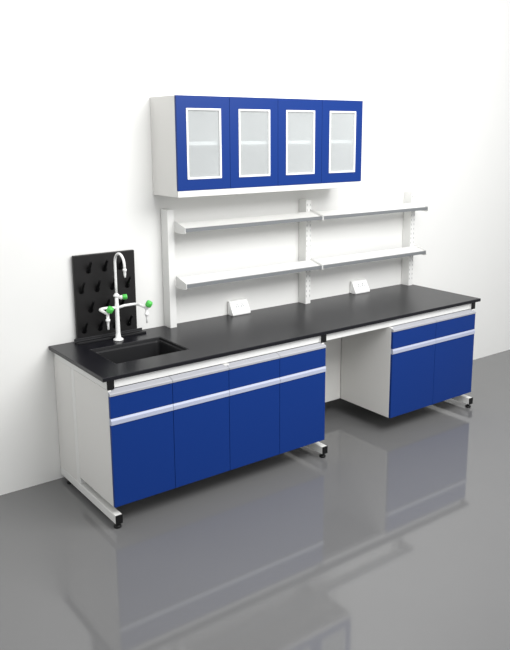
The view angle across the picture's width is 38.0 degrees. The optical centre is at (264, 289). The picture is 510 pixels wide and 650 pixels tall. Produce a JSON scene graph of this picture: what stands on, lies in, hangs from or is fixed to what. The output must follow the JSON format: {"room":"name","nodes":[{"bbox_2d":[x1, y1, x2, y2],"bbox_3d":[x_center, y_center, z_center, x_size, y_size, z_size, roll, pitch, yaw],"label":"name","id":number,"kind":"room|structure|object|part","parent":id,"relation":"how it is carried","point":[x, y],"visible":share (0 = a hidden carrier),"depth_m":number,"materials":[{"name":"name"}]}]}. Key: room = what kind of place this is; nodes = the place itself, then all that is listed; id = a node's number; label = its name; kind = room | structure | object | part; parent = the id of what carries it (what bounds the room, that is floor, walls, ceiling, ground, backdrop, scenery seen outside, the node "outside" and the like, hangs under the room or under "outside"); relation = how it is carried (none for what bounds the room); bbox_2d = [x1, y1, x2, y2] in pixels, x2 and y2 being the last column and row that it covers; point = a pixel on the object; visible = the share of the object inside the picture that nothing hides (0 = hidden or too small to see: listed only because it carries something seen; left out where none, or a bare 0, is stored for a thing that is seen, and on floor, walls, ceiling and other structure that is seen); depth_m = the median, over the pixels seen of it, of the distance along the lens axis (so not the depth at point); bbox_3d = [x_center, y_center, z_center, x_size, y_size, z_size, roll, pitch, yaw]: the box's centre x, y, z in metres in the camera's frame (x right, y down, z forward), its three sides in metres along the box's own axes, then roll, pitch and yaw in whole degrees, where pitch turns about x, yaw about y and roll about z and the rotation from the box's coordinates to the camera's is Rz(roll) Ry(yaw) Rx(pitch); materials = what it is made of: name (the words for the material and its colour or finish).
{"room":"laboratory","nodes":[
{"label":"laboratory","id":0,"kind":"room"},
{"bbox_2d":[0,0,509,494],"bbox_3d":[-0.116,-0.749,5.141,15.000,3.700,0.150,-9,15,-36],"label":"wall","id":1,"kind":"structure","parent":0,"point":[79,78],"depth_m":4.87,"materials":[{"name":"white paint"}]},
{"bbox_2d":[150,95,362,197],"bbox_3d":[-0.006,-0.950,4.887,1.493,0.590,0.314,-9,15,-36],"label":"upper cabinet","id":2,"kind":"object","parent":1,"relation":"attached to","point":[202,145],"visible":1,"depth_m":4.77,"materials":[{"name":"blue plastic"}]},
{"bbox_3d":[-0.367,-0.874,4.441,0.371,0.552,0.018,-9,15,-36],"label":"door","id":3,"kind":"part","parent":2,"relation":"part of","materials":[{"name":"blue laminate"}]},
{"bbox_2d":[188,141,266,144],"bbox_3d":[-0.312,-0.923,4.674,0.711,0.022,0.272,-9,15,-36],"label":"shelf","id":4,"kind":"object","parent":2,"relation":"attached to","point":[190,142],"depth_m":4.52,"materials":[{"name":"white ceramic"}]},
{"bbox_3d":[-0.068,-0.921,4.660,0.371,0.552,0.018,-9,15,-36],"label":"door","id":5,"kind":"part","parent":2,"relation":"part of","materials":[{"name":"blue laminate"}]},
{"bbox_3d":[0.082,-0.655,4.831,1.493,0.037,0.017,-9,15,-36],"label":"rail","id":6,"kind":"part","parent":2,"relation":"part of","materials":[{"name":"white plastic"}]},
{"bbox_3d":[0.231,-0.968,4.879,0.371,0.552,0.018,-9,15,-36],"label":"door","id":7,"kind":"part","parent":2,"relation":"part of","materials":[{"name":"blue laminate"}]},
{"bbox_3d":[0.232,-0.966,4.880,0.221,0.391,0.004,-9,15,-36],"label":"pane","id":8,"kind":"part","parent":2,"relation":"part of","materials":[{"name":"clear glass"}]},
{"bbox_2d":[288,140,347,143],"bbox_3d":[0.286,-1.017,5.112,0.711,0.022,0.272,-9,15,-36],"label":"shelf","id":9,"kind":"object","parent":2,"relation":"attached to","point":[289,141],"depth_m":4.95,"materials":[{"name":"white ceramic"}]},
{"bbox_3d":[0.529,-1.015,5.098,0.371,0.552,0.018,-9,15,-36],"label":"door","id":10,"kind":"part","parent":2,"relation":"part of","materials":[{"name":"blue laminate"}]},
{"bbox_3d":[0.531,-1.013,5.098,0.221,0.391,0.004,-9,15,-36],"label":"pane","id":11,"kind":"part","parent":2,"relation":"part of","materials":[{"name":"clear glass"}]},
{"bbox_2d":[0,350,509,649],"bbox_3d":[2.335,1.674,2.318,15.000,0.100,8.000,-9,15,-36],"label":"floor","id":12,"kind":"structure","parent":0,"point":[398,537],"depth_m":3.78,"materials":[{"name":"grey concrete"}]},
{"bbox_2d":[74,342,325,507],"bbox_3d":[-0.340,0.716,4.491,1.483,0.651,0.463,-9,15,-36],"label":"base cabinet","id":13,"kind":"object","parent":12,"relation":"on","point":[138,441],"visible":0.97,"depth_m":4.19,"materials":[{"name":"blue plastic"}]},
{"bbox_3d":[-0.655,0.590,3.945,0.368,0.120,0.018,-9,15,-36],"label":"drawer","id":14,"kind":"part","parent":13,"relation":"part of","materials":[{"name":"blue metal"}]},
{"bbox_3d":[-0.659,0.516,3.935,0.368,0.028,0.039,-9,15,-36],"label":"handle","id":15,"kind":"part","parent":13,"relation":"part of","materials":[{"name":"metal"}]},
{"bbox_3d":[-0.653,0.668,3.959,0.368,0.038,0.022,-9,15,-36],"label":"handle","id":16,"kind":"part","parent":13,"relation":"part of","materials":[{"name":"metal"}]},
{"bbox_3d":[-0.654,0.912,4.013,0.368,0.462,0.018,-9,15,-36],"label":"door","id":17,"kind":"part","parent":13,"relation":"part of","materials":[{"name":"blue metal"}]},
{"bbox_3d":[-0.362,0.469,4.153,0.368,0.028,0.039,-9,15,-36],"label":"handle","id":18,"kind":"part","parent":13,"relation":"part of","materials":[{"name":"metal"}]},
{"bbox_3d":[-0.358,0.543,4.163,0.368,0.120,0.018,-9,15,-36],"label":"drawer","id":19,"kind":"part","parent":13,"relation":"part of","materials":[{"name":"blue laminate"}]},
{"bbox_3d":[-0.356,0.621,4.177,0.368,0.038,0.022,-9,15,-36],"label":"handle","id":20,"kind":"part","parent":13,"relation":"part of","materials":[{"name":"metal"}]},
{"bbox_3d":[-0.357,0.866,4.231,0.368,0.462,0.018,-9,15,-36],"label":"door","id":21,"kind":"part","parent":13,"relation":"part of","materials":[{"name":"blue metal"}]},
{"bbox_3d":[-0.066,0.422,4.370,0.368,0.028,0.039,-9,15,-36],"label":"handle","id":22,"kind":"part","parent":13,"relation":"part of","materials":[{"name":"metal"}]},
{"bbox_3d":[-0.062,0.496,4.380,0.368,0.120,0.018,-9,15,-36],"label":"drawer","id":23,"kind":"part","parent":13,"relation":"part of","materials":[{"name":"blue laminate"}]},
{"bbox_3d":[-0.060,0.819,4.448,0.368,0.462,0.018,-9,15,-36],"label":"door","id":24,"kind":"part","parent":13,"relation":"part of","materials":[{"name":"blue metal"}]},
{"bbox_3d":[-0.060,0.575,4.394,0.368,0.038,0.022,-9,15,-36],"label":"handle","id":25,"kind":"part","parent":13,"relation":"part of","materials":[{"name":"metal"}]},
{"bbox_3d":[0.231,0.376,4.588,0.368,0.028,0.039,-9,15,-36],"label":"handle","id":26,"kind":"part","parent":13,"relation":"part of","materials":[{"name":"metal"}]},
{"bbox_3d":[0.236,0.772,4.665,0.368,0.462,0.018,-9,15,-36],"label":"door","id":27,"kind":"part","parent":13,"relation":"part of","materials":[{"name":"blue metal"}]},
{"bbox_3d":[0.237,0.528,4.612,0.368,0.038,0.022,-9,15,-36],"label":"handle","id":28,"kind":"part","parent":13,"relation":"part of","materials":[{"name":"metal"}]},
{"bbox_3d":[0.235,0.450,4.598,0.368,0.120,0.018,-9,15,-36],"label":"drawer","id":29,"kind":"part","parent":13,"relation":"part of","materials":[{"name":"blue laminate"}]},
{"bbox_2d":[54,303,474,528],"bbox_3d":[0.175,0.633,5.059,2.998,0.827,0.768,-9,15,-36],"label":"frame","id":30,"kind":"object","parent":12,"relation":"on","point":[63,369],"visible":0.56,"depth_m":4.39,"materials":[{"name":"white metal"}]},
{"bbox_3d":[-1.170,0.763,4.384,0.018,0.696,0.255,-9,15,-36],"label":"panel","id":31,"kind":"part","parent":30,"relation":"part of","materials":[{"name":"white plastic"}]},
{"bbox_3d":[-1.071,0.787,4.272,0.040,0.697,0.045,-9,15,-36],"label":"post","id":32,"kind":"part","parent":30,"relation":"part of","materials":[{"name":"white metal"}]},
{"bbox_3d":[-1.014,0.437,4.120,0.040,0.050,0.718,-9,15,-36],"label":"arm","id":33,"kind":"part","parent":30,"relation":"part of","materials":[{"name":"white metal"}]},
{"bbox_3d":[-0.232,0.398,4.291,1.423,0.049,0.040,-9,15,-36],"label":"rail","id":34,"kind":"part","parent":30,"relation":"part of","materials":[{"name":"white metal"}]},
{"bbox_2d":[49,284,480,381],"bbox_3d":[0.179,0.213,4.991,3.077,0.023,0.748,-9,15,-36],"label":"countertop","id":35,"kind":"structure","parent":30,"relation":"on","point":[225,335],"depth_m":4.80,"materials":[{"name":"black stone"}]},
{"bbox_2d":[72,250,145,344],"bbox_3d":[-0.949,0.040,4.503,0.450,0.522,0.090,-9,15,-36],"label":"pegboard","id":36,"kind":"object","parent":35,"relation":"on","point":[93,274],"visible":0.89,"depth_m":4.50,"materials":[{"name":"black plastic"}]},
{"bbox_2d":[74,328,145,344],"bbox_3d":[-0.941,0.286,4.544,0.450,0.024,0.064,-9,15,-36],"label":"drip tray","id":37,"kind":"object","parent":36,"relation":"on","point":[96,336],"depth_m":4.53,"materials":[{"name":"black plastic"}]},
{"bbox_2d":[99,253,152,340],"bbox_3d":[-0.836,0.049,4.405,0.298,0.544,0.192,-9,15,-36],"label":"tap","id":38,"kind":"object","parent":35,"relation":"on","point":[148,304],"visible":1,"depth_m":4.43,"materials":[{"name":"white metal"}]},
{"bbox_3d":[-0.909,0.124,4.377,0.121,0.023,0.127,-9,15,-36],"label":"arm","id":39,"kind":"part","parent":38,"relation":"part of","materials":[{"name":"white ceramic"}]},
{"bbox_3d":[-0.892,0.119,4.282,0.047,0.045,0.038,4,12,17],"label":"knob","id":40,"kind":"part","parent":38,"relation":"part of","materials":[{"name":"green plastic"}]},
{"bbox_3d":[-0.796,0.106,4.460,0.135,0.023,0.127,-9,15,-36],"label":"arm","id":41,"kind":"part","parent":38,"relation":"part of","materials":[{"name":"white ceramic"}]},
{"bbox_3d":[-0.691,0.087,4.430,0.047,0.045,0.038,4,12,17],"label":"knob","id":42,"kind":"part","parent":38,"relation":"part of","materials":[{"name":"green plastic"}]},
{"bbox_2d":[91,337,188,387],"bbox_3d":[-0.726,0.482,4.330,0.460,0.268,0.343,-9,15,-36],"label":"sink","id":43,"kind":"object","parent":35,"relation":"in","point":[121,353],"visible":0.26,"depth_m":4.44,"materials":[{"name":"black plastic"}]},
{"bbox_2d":[161,208,176,327],"bbox_3d":[-0.611,-0.132,4.737,0.046,0.760,0.082,-9,15,-36],"label":"upright","id":44,"kind":"object","parent":35,"relation":"on","point":[167,215],"visible":1,"depth_m":4.71,"materials":[{"name":"white metal"}]},
{"bbox_2d":[174,210,322,233],"bbox_3d":[-0.077,-0.454,4.942,1.128,0.072,0.130,-9,15,-36],"label":"shelf","id":45,"kind":"object","parent":44,"relation":"attached to","point":[183,227],"visible":1,"depth_m":4.88,"materials":[{"name":"white metal"}]},
{"bbox_2d":[176,258,322,289],"bbox_3d":[-0.076,-0.109,5.014,1.128,0.072,0.130,-9,15,-36],"label":"shelf","id":46,"kind":"object","parent":44,"relation":"attached to","point":[183,283],"visible":1,"depth_m":4.96,"materials":[{"name":"white metal"}]},
{"bbox_2d":[228,298,250,315],"bbox_3d":[-0.175,0.123,5.131,0.150,0.097,0.066,-9,15,-36],"label":"box","id":47,"kind":"object","parent":35,"relation":"on","point":[239,306],"visible":1,"depth_m":5.11,"materials":[{"name":"white plastic"}]},
{"bbox_3d":[-0.169,0.119,5.122,0.130,0.065,0.038,-9,15,-36],"label":"plate","id":48,"kind":"part","parent":47,"relation":"part of","materials":[{"name":"white plastic"}]},
{"bbox_2d":[298,199,310,303],"bbox_3d":[0.293,-0.274,5.400,0.046,0.760,0.083,-9,15,-36],"label":"upright","id":49,"kind":"object","parent":35,"relation":"on","point":[304,204],"visible":0.84,"depth_m":5.38,"materials":[{"name":"white metal"}]},
{"bbox_2d":[350,279,369,293],"bbox_3d":[0.749,-0.023,5.809,0.155,0.097,0.066,-9,15,-36],"label":"box","id":50,"kind":"object","parent":35,"relation":"on","point":[356,286],"visible":1,"depth_m":5.79,"materials":[{"name":"white plastic"}]},
{"bbox_3d":[0.755,-0.027,5.800,0.135,0.065,0.038,-9,15,-36],"label":"plate","id":51,"kind":"part","parent":50,"relation":"part of","materials":[{"name":"white plastic"}]},
{"bbox_2d":[401,191,415,285],"bbox_3d":[1.172,-0.413,6.044,0.046,0.760,0.083,-9,15,-36],"label":"upright","id":52,"kind":"object","parent":35,"relation":"on","point":[409,197],"visible":0.85,"depth_m":6.02,"materials":[{"name":"white metal"}]},
{"bbox_2d":[312,244,425,268],"bbox_3d":[0.819,-0.250,5.670,1.102,0.072,0.130,-9,15,-36],"label":"shelf","id":53,"kind":"object","parent":52,"relation":"attached to","point":[358,258],"visible":0.98,"depth_m":5.64,"materials":[{"name":"white metal"}]},
{"bbox_2d":[313,201,427,220],"bbox_3d":[0.818,-0.595,5.598,1.102,0.072,0.130,-9,15,-36],"label":"shelf","id":54,"kind":"object","parent":52,"relation":"attached to","point":[396,208],"visible":0.98,"depth_m":5.57,"materials":[{"name":"white metal"}]},
{"bbox_3d":[0.329,0.535,5.340,0.585,0.652,0.014,-9,15,-36],"label":"kneehole panel","id":55,"kind":"part","parent":30,"relation":"part of","materials":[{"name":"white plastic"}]},
{"bbox_3d":[0.951,0.212,5.158,1.450,0.049,0.040,-9,15,-36],"label":"rail","id":56,"kind":"part","parent":30,"relation":"part of","materials":[{"name":"white metal"}]},
{"bbox_2d":[340,309,475,417],"bbox_3d":[1.078,0.486,5.563,0.887,0.651,0.516,-9,15,-36],"label":"base cabinet","id":57,"kind":"object","parent":12,"relation":"on","point":[392,371],"visible":0.86,"depth_m":5.32,"materials":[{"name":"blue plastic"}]},
{"bbox_3d":[1.048,0.644,5.261,0.441,0.462,0.018,-9,15,-36],"label":"door","id":58,"kind":"part","parent":57,"relation":"part of","materials":[{"name":"blue laminate"}]},
{"bbox_3d":[1.047,0.322,5.193,0.441,0.120,0.018,-9,15,-36],"label":"drawer","id":59,"kind":"part","parent":57,"relation":"part of","materials":[{"name":"blue metal"}]},
{"bbox_3d":[1.049,0.400,5.207,0.441,0.038,0.022,-9,15,-36],"label":"handle","id":60,"kind":"part","parent":57,"relation":"part of","materials":[{"name":"metal"}]},
{"bbox_3d":[1.042,0.248,5.183,0.441,0.028,0.039,-9,15,-36],"label":"handle","id":61,"kind":"part","parent":57,"relation":"part of","materials":[{"name":"metal"}]},
{"bbox_3d":[1.403,0.588,5.521,0.441,0.462,0.018,-9,15,-36],"label":"door","id":62,"kind":"part","parent":57,"relation":"part of","materials":[{"name":"blue laminate"}]},
{"bbox_3d":[1.397,0.192,5.443,0.441,0.028,0.039,-9,15,-36],"label":"handle","id":63,"kind":"part","parent":57,"relation":"part of","materials":[{"name":"metal"}]},
{"bbox_3d":[1.401,0.266,5.453,0.441,0.120,0.018,-9,15,-36],"label":"drawer","id":64,"kind":"part","parent":57,"relation":"part of","materials":[{"name":"blue metal"}]},
{"bbox_3d":[1.403,0.344,5.467,0.441,0.038,0.022,-9,15,-36],"label":"handle","id":65,"kind":"part","parent":57,"relation":"part of","materials":[{"name":"metal"}]}
]}

